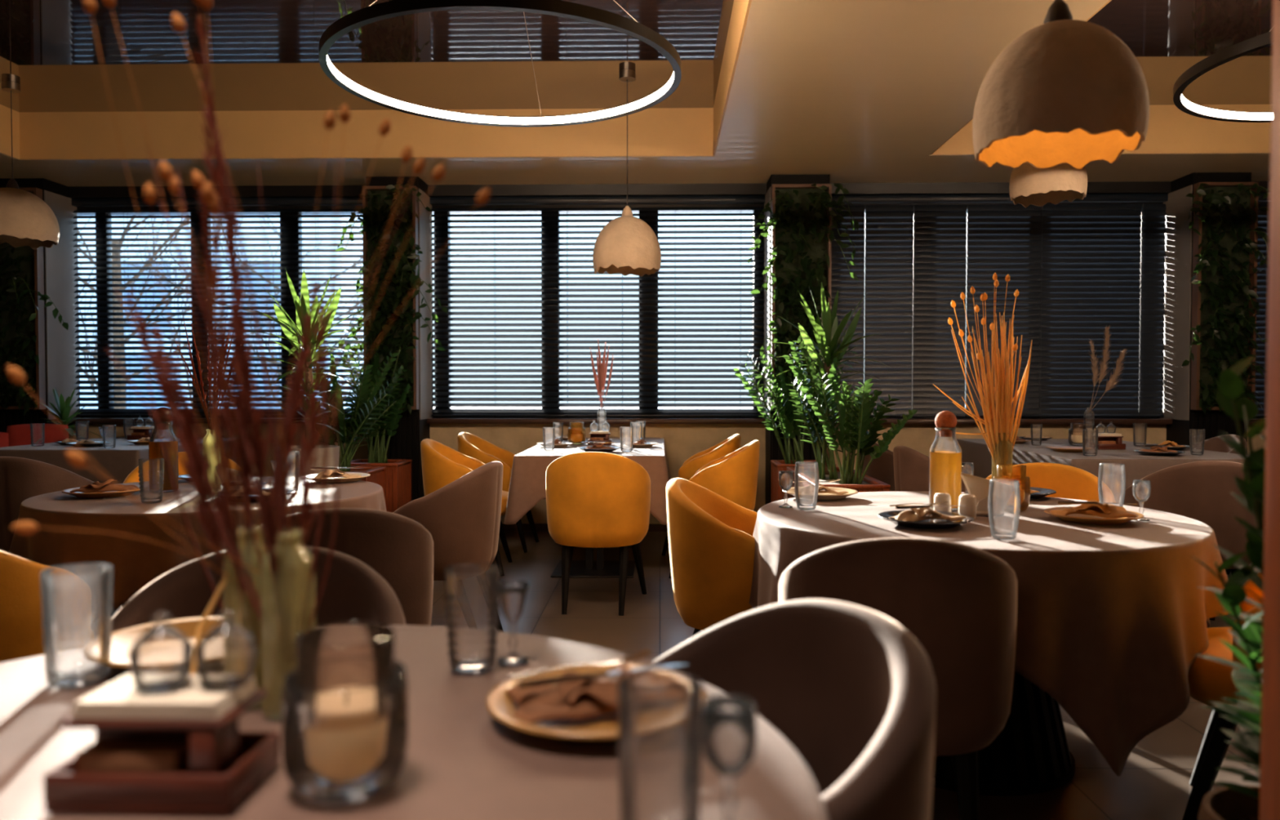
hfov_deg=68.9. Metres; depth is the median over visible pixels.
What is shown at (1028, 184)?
pendant lamp
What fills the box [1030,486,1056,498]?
plate
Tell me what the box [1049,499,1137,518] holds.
napkin
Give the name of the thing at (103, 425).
tumbler
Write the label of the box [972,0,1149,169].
pendant lamp
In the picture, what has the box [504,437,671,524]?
tablecloth
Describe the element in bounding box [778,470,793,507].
glass
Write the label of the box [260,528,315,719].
bottle vase
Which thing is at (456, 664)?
tumbler
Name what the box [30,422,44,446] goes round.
tumbler
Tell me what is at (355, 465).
fork
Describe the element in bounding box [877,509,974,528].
plate
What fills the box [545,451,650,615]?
tub chair
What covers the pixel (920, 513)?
napkin
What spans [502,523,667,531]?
baseboard
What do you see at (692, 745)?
tumbler
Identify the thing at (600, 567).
dining table
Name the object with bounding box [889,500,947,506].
fork
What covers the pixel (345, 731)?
candle
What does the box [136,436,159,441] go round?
napkin
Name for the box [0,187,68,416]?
climbing plant
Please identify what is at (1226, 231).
climbing plant
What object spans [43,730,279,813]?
tray
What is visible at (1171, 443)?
napkin
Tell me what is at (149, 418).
glass shaker
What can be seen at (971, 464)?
bowl
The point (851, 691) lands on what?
tub chair
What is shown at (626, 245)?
pendant lamp
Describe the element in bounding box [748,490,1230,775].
tablecloth
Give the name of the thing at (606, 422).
glass shaker
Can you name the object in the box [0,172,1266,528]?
wall window
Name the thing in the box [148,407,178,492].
carafe
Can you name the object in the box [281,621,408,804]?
candle jar
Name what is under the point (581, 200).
blind
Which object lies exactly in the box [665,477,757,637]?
tub chair
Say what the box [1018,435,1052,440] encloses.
plate
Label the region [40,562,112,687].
tumbler
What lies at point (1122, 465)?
tumbler
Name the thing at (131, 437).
tray
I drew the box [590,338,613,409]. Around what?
bouquet
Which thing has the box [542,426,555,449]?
tumbler
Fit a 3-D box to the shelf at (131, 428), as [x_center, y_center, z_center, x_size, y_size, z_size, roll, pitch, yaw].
[-3.750,0.143,7.041,0.156,0.007,0.098,0,1,1]
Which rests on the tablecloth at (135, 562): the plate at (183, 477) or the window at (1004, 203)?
the plate at (183, 477)
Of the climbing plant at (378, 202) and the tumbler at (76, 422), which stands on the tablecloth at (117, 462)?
the tumbler at (76, 422)
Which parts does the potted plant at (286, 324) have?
tapered pot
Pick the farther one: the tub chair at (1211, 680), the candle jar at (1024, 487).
the candle jar at (1024, 487)
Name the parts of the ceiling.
glossy stretch panel, glossy stretch panel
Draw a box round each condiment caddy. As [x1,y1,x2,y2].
[43,674,279,813]
[127,426,158,439]
[587,431,612,444]
[1088,432,1125,448]
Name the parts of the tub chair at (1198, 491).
backrest, leg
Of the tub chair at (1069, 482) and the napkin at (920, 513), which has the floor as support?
the tub chair at (1069, 482)
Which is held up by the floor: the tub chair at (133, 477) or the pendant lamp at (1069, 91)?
the tub chair at (133, 477)
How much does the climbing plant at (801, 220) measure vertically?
1.735 m
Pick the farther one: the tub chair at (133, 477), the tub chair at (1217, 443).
the tub chair at (1217, 443)
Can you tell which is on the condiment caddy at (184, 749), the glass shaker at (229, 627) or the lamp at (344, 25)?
the glass shaker at (229, 627)
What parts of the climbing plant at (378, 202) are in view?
frame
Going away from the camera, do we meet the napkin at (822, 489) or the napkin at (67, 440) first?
the napkin at (822, 489)
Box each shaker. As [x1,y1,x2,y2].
[128,611,193,693]
[135,417,144,426]
[145,416,153,426]
[194,608,257,689]
[590,420,598,431]
[601,420,609,431]
[933,492,951,511]
[958,493,976,518]
[1096,421,1106,432]
[1106,421,1115,432]
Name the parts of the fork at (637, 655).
handle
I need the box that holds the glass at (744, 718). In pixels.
[701,694,757,819]
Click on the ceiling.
(846, 91)
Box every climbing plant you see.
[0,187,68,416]
[334,183,447,414]
[746,183,858,409]
[1182,182,1270,413]
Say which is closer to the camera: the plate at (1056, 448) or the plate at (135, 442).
the plate at (1056, 448)
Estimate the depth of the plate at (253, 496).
3.21 m
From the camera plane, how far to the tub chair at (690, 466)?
6.30 m
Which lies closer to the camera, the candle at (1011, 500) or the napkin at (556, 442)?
the candle at (1011, 500)
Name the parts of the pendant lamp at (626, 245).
lamp shade, cord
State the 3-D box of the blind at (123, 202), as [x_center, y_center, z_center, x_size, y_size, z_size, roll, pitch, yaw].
[-3.324,-0.818,7.510,2.476,1.755,0.060,0,1,1]
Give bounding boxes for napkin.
[60,438,78,442]
[69,479,138,492]
[76,438,99,443]
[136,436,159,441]
[229,486,268,496]
[315,469,361,477]
[505,662,688,723]
[546,439,561,444]
[585,443,613,448]
[632,439,646,444]
[793,483,848,493]
[888,507,966,521]
[1008,435,1026,440]
[1023,433,1049,437]
[1030,489,1039,493]
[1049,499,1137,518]
[1139,444,1177,452]
[1157,440,1185,446]
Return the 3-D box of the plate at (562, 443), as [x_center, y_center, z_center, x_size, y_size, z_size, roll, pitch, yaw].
[-0.567,0.231,6.221,0.245,0.022,0.245,0,1,1]
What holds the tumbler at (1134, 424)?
on the tablecloth at (1138, 465)
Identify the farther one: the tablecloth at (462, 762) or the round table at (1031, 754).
the round table at (1031, 754)
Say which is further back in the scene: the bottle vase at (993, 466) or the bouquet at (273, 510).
the bottle vase at (993, 466)
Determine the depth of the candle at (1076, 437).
6.31 m
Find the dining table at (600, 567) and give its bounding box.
[551,545,635,577]
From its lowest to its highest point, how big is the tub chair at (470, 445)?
0.829 m
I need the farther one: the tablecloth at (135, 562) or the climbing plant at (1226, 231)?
the climbing plant at (1226, 231)
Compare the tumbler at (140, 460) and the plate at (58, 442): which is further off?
the plate at (58, 442)
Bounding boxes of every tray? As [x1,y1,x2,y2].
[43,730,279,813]
[127,434,158,439]
[587,439,612,444]
[1088,442,1125,448]
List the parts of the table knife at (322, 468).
handle, blade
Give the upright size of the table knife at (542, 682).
0.010 m
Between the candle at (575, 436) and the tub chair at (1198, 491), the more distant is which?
the candle at (575, 436)
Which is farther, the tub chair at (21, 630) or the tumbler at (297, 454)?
the tumbler at (297, 454)
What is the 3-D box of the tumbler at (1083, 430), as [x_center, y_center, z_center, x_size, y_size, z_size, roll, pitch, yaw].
[2.591,0.188,5.372,0.084,0.151,0.084,-1,2,-40]
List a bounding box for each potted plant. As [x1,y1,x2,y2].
[34,386,101,444]
[246,267,370,476]
[284,351,401,505]
[340,342,412,512]
[733,350,835,502]
[761,281,917,497]
[1191,355,1266,819]
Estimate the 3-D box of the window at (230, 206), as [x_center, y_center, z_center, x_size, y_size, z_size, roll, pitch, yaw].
[-3.343,-0.841,7.565,2.930,1.890,0.220,0,1,1]
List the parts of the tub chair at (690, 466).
leg, backrest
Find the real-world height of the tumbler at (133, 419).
0.152 m
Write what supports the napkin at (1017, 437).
on the plate at (1027, 440)
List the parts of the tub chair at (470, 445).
backrest, leg, leg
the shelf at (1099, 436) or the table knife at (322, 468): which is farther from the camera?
the shelf at (1099, 436)
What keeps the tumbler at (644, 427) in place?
on the tablecloth at (527, 488)
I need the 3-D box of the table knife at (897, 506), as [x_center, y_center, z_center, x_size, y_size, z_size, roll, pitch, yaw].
[0.831,0.276,2.672,0.217,0.010,0.016,0,1,-13]
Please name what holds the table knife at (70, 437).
on the napkin at (82, 441)
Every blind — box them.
[71,197,364,417]
[430,195,764,417]
[831,193,1168,417]
[1254,193,1269,417]
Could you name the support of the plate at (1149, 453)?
on the tablecloth at (1138, 465)
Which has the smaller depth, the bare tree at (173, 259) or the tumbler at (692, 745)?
the tumbler at (692, 745)
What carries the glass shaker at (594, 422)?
on the condiment caddy at (595, 436)
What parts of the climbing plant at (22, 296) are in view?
frame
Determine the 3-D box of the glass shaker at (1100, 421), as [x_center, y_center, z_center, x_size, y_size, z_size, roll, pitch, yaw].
[2.964,0.111,6.002,0.057,0.075,0.057,0,1,1]
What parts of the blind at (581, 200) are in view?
ladder cord, ladder cord, rail, ladder cord, ladder cord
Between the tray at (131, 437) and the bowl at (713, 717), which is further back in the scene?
the tray at (131, 437)
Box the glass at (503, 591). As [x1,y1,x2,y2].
[497,579,530,665]
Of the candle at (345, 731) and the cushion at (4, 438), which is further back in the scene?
the cushion at (4, 438)
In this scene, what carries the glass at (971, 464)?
on the tablecloth at (1113, 620)
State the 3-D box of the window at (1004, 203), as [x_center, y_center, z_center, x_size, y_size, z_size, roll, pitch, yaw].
[2.786,-0.838,7.434,3.150,1.890,0.220,0,1,1]
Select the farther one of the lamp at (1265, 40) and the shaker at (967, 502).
the lamp at (1265, 40)
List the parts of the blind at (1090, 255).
ladder cord, ladder cord, ladder cord, rail, ladder cord, ladder cord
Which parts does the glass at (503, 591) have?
stem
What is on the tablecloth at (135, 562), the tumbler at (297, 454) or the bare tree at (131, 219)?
the tumbler at (297, 454)
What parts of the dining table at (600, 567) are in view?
plate, post, plate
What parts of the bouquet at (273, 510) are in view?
leaning stem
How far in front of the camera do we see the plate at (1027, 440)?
6.53 m
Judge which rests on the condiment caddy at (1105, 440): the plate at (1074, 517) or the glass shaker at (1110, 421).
the glass shaker at (1110, 421)
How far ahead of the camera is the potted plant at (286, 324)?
5.74 m
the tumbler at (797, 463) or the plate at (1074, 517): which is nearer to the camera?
the plate at (1074, 517)
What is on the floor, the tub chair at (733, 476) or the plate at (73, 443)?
the tub chair at (733, 476)
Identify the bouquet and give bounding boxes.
[6,0,490,674]
[174,313,232,434]
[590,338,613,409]
[933,272,1032,483]
[1086,325,1126,412]
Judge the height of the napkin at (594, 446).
0.038 m
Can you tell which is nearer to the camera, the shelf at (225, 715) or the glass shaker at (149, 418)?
the shelf at (225, 715)
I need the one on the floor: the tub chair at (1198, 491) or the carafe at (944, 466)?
the tub chair at (1198, 491)
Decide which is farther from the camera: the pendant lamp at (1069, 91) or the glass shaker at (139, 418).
the glass shaker at (139, 418)
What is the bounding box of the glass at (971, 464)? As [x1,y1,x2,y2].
[961,462,973,493]
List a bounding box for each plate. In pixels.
[54,440,79,444]
[61,484,145,497]
[65,440,111,446]
[83,615,280,671]
[127,439,168,444]
[178,474,212,481]
[215,488,292,502]
[307,471,370,482]
[486,662,707,741]
[536,441,573,447]
[555,435,568,439]
[577,445,620,452]
[622,441,657,446]
[782,486,857,499]
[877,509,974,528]
[1012,439,1031,443]
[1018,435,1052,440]
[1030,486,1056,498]
[1044,506,1143,524]
[1045,445,1093,452]
[1133,448,1185,455]
[1144,444,1190,449]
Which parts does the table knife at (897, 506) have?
handle, blade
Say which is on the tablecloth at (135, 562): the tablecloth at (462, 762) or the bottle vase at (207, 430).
the bottle vase at (207, 430)
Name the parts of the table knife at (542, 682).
handle, blade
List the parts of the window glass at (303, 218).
pane, pane, pane, pane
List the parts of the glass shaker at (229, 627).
knob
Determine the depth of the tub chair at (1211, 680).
2.31 m
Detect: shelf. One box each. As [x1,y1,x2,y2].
[59,688,266,728]
[128,427,154,429]
[588,432,610,434]
[1091,435,1123,437]
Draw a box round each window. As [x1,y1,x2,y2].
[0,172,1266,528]
[67,185,364,417]
[427,183,766,417]
[830,181,1171,417]
[1251,181,1270,418]
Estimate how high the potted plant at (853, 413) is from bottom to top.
1.826 m
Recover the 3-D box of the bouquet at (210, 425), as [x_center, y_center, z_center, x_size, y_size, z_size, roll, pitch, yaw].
[-1.633,-0.134,3.539,0.240,0.454,0.096,0,1,1]
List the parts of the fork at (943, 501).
handle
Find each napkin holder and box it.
[214,466,238,491]
[960,471,1013,515]
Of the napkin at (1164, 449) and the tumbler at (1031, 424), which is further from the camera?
the tumbler at (1031, 424)
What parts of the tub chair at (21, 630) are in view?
seat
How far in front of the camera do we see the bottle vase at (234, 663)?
1.15 m
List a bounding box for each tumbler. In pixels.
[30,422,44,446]
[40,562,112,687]
[75,420,88,440]
[102,424,116,448]
[123,417,134,438]
[137,457,164,502]
[287,450,298,488]
[444,562,499,673]
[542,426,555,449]
[553,422,563,441]
[617,670,702,819]
[619,426,633,451]
[630,422,642,438]
[635,420,645,439]
[794,461,818,510]
[987,478,1020,539]
[1030,423,1042,444]
[1082,429,1098,456]
[1097,462,1125,506]
[1133,422,1146,445]
[1189,428,1204,454]
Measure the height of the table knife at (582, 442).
0.010 m
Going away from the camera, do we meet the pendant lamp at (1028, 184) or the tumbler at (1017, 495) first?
the tumbler at (1017, 495)
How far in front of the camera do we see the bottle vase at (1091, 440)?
6.64 m
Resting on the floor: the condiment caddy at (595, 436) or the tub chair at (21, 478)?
the tub chair at (21, 478)
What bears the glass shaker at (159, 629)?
on the condiment caddy at (184, 749)
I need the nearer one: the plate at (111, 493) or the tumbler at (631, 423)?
the plate at (111, 493)
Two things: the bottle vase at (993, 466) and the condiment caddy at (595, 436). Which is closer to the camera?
the bottle vase at (993, 466)
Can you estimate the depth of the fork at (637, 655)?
1.14 m
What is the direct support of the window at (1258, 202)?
attached to the wall window at (682, 441)
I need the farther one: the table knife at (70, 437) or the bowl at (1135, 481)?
the table knife at (70, 437)
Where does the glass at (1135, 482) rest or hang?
on the tablecloth at (1113, 620)
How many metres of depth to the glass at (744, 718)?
0.81 m
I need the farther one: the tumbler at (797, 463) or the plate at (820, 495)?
the plate at (820, 495)
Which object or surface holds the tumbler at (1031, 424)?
on the tablecloth at (1138, 465)
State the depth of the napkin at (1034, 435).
6.94 m
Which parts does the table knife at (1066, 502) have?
handle, blade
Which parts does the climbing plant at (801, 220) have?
frame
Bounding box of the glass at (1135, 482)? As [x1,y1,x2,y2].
[1132,479,1151,520]
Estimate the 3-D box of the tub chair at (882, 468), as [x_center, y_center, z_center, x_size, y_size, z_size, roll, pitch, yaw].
[1.713,0.590,6.081,0.557,0.829,0.552,0,1,1]
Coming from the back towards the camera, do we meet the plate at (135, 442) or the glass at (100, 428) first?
the plate at (135, 442)
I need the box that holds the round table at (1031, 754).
[933,670,1075,795]
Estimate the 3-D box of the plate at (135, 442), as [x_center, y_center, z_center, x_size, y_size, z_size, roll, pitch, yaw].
[-3.421,0.224,6.502,0.266,0.024,0.266,0,1,1]
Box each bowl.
[497,579,530,625]
[701,694,757,777]
[778,470,793,490]
[961,462,973,475]
[1132,479,1151,502]
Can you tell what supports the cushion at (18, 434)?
on the bench
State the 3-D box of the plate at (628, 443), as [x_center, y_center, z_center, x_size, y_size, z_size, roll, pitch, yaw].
[-0.002,0.231,6.229,0.245,0.022,0.245,0,1,1]
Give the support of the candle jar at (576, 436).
on the tablecloth at (527, 488)
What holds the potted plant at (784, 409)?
on the floor
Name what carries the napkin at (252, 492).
on the plate at (253, 496)
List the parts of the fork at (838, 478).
handle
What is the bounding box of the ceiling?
[0,0,1272,186]
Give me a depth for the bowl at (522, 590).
1.34 m
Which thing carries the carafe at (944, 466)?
on the tablecloth at (1113, 620)
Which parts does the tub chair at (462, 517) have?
backrest, leg, leg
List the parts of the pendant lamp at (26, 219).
cord, lamp shade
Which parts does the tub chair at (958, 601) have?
leg, leg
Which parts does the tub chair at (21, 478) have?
backrest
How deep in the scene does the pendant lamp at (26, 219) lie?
5.87 m
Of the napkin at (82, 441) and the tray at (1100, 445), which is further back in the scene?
the napkin at (82, 441)
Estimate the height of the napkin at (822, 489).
0.036 m
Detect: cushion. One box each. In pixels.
[0,431,8,447]
[6,423,68,446]
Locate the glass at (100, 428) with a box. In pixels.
[97,426,107,446]
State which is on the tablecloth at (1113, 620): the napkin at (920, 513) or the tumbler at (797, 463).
the tumbler at (797, 463)
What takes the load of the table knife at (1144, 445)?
on the napkin at (1164, 449)
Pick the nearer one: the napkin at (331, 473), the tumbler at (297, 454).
the tumbler at (297, 454)
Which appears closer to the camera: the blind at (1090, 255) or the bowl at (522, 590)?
the bowl at (522, 590)
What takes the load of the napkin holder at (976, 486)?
on the tablecloth at (1113, 620)
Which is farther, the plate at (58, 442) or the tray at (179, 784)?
the plate at (58, 442)
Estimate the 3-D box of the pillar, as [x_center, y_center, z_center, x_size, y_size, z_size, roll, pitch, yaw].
[0.906,-0.256,1.270,0.064,2.750,0.060,0,1,1]
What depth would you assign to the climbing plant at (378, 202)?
7.01 m
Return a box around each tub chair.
[0,456,127,605]
[0,549,94,662]
[97,544,405,638]
[123,451,241,483]
[239,507,433,625]
[392,460,503,631]
[420,438,512,576]
[457,431,539,552]
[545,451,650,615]
[652,598,936,819]
[661,433,741,555]
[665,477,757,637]
[668,440,759,578]
[777,537,1017,819]
[859,442,895,491]
[893,444,967,492]
[986,462,1115,502]
[1123,460,1257,620]
[1182,573,1263,819]
[1186,434,1246,453]
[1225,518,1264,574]
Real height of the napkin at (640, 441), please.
0.034 m
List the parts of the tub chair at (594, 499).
leg, leg, backrest, leg, leg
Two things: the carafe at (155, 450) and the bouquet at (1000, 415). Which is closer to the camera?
the bouquet at (1000, 415)
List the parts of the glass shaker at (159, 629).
knob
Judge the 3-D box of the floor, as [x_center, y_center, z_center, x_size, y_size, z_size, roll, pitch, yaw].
[0.137,1.158,1.736,13.000,0.100,11.820,0,1,1]
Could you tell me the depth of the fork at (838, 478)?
3.37 m
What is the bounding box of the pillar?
[1259,0,1279,819]
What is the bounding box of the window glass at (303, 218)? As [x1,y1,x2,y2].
[77,214,363,408]
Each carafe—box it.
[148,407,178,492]
[928,410,961,511]
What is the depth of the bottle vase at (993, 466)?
3.16 m
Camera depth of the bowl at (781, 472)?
3.07 m
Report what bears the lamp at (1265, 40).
hanging from the ceiling
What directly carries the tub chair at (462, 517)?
on the floor
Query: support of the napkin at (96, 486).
on the plate at (111, 493)
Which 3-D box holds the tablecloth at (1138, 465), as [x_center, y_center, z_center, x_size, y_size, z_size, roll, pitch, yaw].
[2.992,0.454,6.171,1.278,0.416,2.157,0,1,1]
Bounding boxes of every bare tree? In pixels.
[77,214,339,408]
[93,214,477,408]
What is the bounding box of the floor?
[90,530,1260,819]
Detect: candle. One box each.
[304,685,386,782]
[570,431,582,441]
[1005,483,1024,505]
[1071,431,1082,442]
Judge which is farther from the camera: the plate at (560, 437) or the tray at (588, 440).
the plate at (560, 437)
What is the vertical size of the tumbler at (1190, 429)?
0.149 m
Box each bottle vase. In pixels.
[202,429,221,491]
[222,524,277,710]
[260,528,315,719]
[597,405,606,431]
[991,432,1012,483]
[1084,407,1094,442]
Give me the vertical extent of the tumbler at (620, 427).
0.151 m
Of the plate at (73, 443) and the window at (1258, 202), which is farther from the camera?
the window at (1258, 202)
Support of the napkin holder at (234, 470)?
on the tablecloth at (135, 562)
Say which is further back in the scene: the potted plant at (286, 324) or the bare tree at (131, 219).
the bare tree at (131, 219)
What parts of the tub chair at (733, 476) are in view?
backrest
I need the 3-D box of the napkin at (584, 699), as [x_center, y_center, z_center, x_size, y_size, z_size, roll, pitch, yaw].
[-0.049,0.331,1.131,0.229,0.046,0.132,-1,2,-23]
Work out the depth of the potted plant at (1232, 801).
1.54 m
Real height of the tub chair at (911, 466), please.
0.829 m
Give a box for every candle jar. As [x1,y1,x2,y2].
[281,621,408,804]
[568,421,585,444]
[992,463,1030,511]
[1068,422,1088,445]
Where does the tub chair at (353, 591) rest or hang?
on the floor
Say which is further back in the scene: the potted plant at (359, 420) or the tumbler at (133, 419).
the tumbler at (133, 419)
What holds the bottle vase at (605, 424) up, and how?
on the tablecloth at (527, 488)
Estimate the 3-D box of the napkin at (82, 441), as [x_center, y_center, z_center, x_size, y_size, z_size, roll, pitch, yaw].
[-3.696,0.211,6.258,0.188,0.036,0.103,0,1,-5]
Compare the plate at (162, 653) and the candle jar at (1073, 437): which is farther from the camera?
the candle jar at (1073, 437)
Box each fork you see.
[313,465,358,467]
[507,648,654,679]
[789,478,840,482]
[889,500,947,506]
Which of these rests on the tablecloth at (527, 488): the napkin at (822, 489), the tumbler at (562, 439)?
the tumbler at (562, 439)
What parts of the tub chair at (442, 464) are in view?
backrest, leg, seat, leg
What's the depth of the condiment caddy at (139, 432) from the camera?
7.00 m
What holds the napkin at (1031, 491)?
on the plate at (1043, 491)
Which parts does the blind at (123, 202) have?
ladder cord, rail, ladder cord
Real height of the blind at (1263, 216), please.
1.755 m
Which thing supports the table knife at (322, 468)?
on the napkin at (331, 473)
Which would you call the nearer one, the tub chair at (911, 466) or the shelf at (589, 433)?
the tub chair at (911, 466)
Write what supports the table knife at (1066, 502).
on the napkin at (1103, 510)
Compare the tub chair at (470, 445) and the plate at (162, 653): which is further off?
the tub chair at (470, 445)
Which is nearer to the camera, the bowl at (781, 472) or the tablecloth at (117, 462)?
the bowl at (781, 472)
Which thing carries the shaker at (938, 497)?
on the tablecloth at (1113, 620)
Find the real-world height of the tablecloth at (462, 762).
0.489 m
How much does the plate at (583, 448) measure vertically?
0.024 m
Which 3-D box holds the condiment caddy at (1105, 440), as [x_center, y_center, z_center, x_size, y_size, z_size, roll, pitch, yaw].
[2.988,0.199,5.966,0.176,0.099,0.115,0,1,-5]
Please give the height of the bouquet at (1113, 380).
0.621 m
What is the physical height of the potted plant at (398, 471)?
1.485 m
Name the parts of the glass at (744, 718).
stem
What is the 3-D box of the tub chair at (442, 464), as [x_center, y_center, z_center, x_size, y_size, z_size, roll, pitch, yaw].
[-1.092,0.595,5.891,0.557,0.829,0.552,0,1,-2]
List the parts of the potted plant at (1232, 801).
pot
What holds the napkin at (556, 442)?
on the plate at (562, 443)
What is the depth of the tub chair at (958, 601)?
2.02 m
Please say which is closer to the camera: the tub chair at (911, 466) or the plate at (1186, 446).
the tub chair at (911, 466)
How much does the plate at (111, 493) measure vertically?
0.024 m
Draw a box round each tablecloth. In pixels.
[0,436,242,484]
[0,624,828,819]
[8,475,386,623]
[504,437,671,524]
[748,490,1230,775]
[953,438,1264,502]
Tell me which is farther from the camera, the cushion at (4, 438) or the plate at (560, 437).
the plate at (560, 437)
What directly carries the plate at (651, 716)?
on the tablecloth at (462, 762)
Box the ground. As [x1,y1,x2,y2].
[433,404,965,408]
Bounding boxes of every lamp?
[0,80,59,249]
[319,0,681,127]
[592,69,661,275]
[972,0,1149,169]
[1008,162,1087,208]
[1173,27,1272,122]
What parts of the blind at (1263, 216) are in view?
rail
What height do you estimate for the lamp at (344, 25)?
0.694 m
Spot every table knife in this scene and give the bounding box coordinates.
[70,437,102,439]
[313,466,363,469]
[517,663,691,688]
[582,441,599,443]
[895,504,960,508]
[1057,500,1133,504]
[1143,444,1162,446]
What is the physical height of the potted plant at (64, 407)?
1.151 m
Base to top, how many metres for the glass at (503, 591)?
0.112 m
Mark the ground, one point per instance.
(452, 407)
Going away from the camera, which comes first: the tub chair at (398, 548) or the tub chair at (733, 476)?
the tub chair at (398, 548)
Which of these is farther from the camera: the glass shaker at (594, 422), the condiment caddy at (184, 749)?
the glass shaker at (594, 422)
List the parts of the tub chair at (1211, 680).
leg, leg, seat, backrest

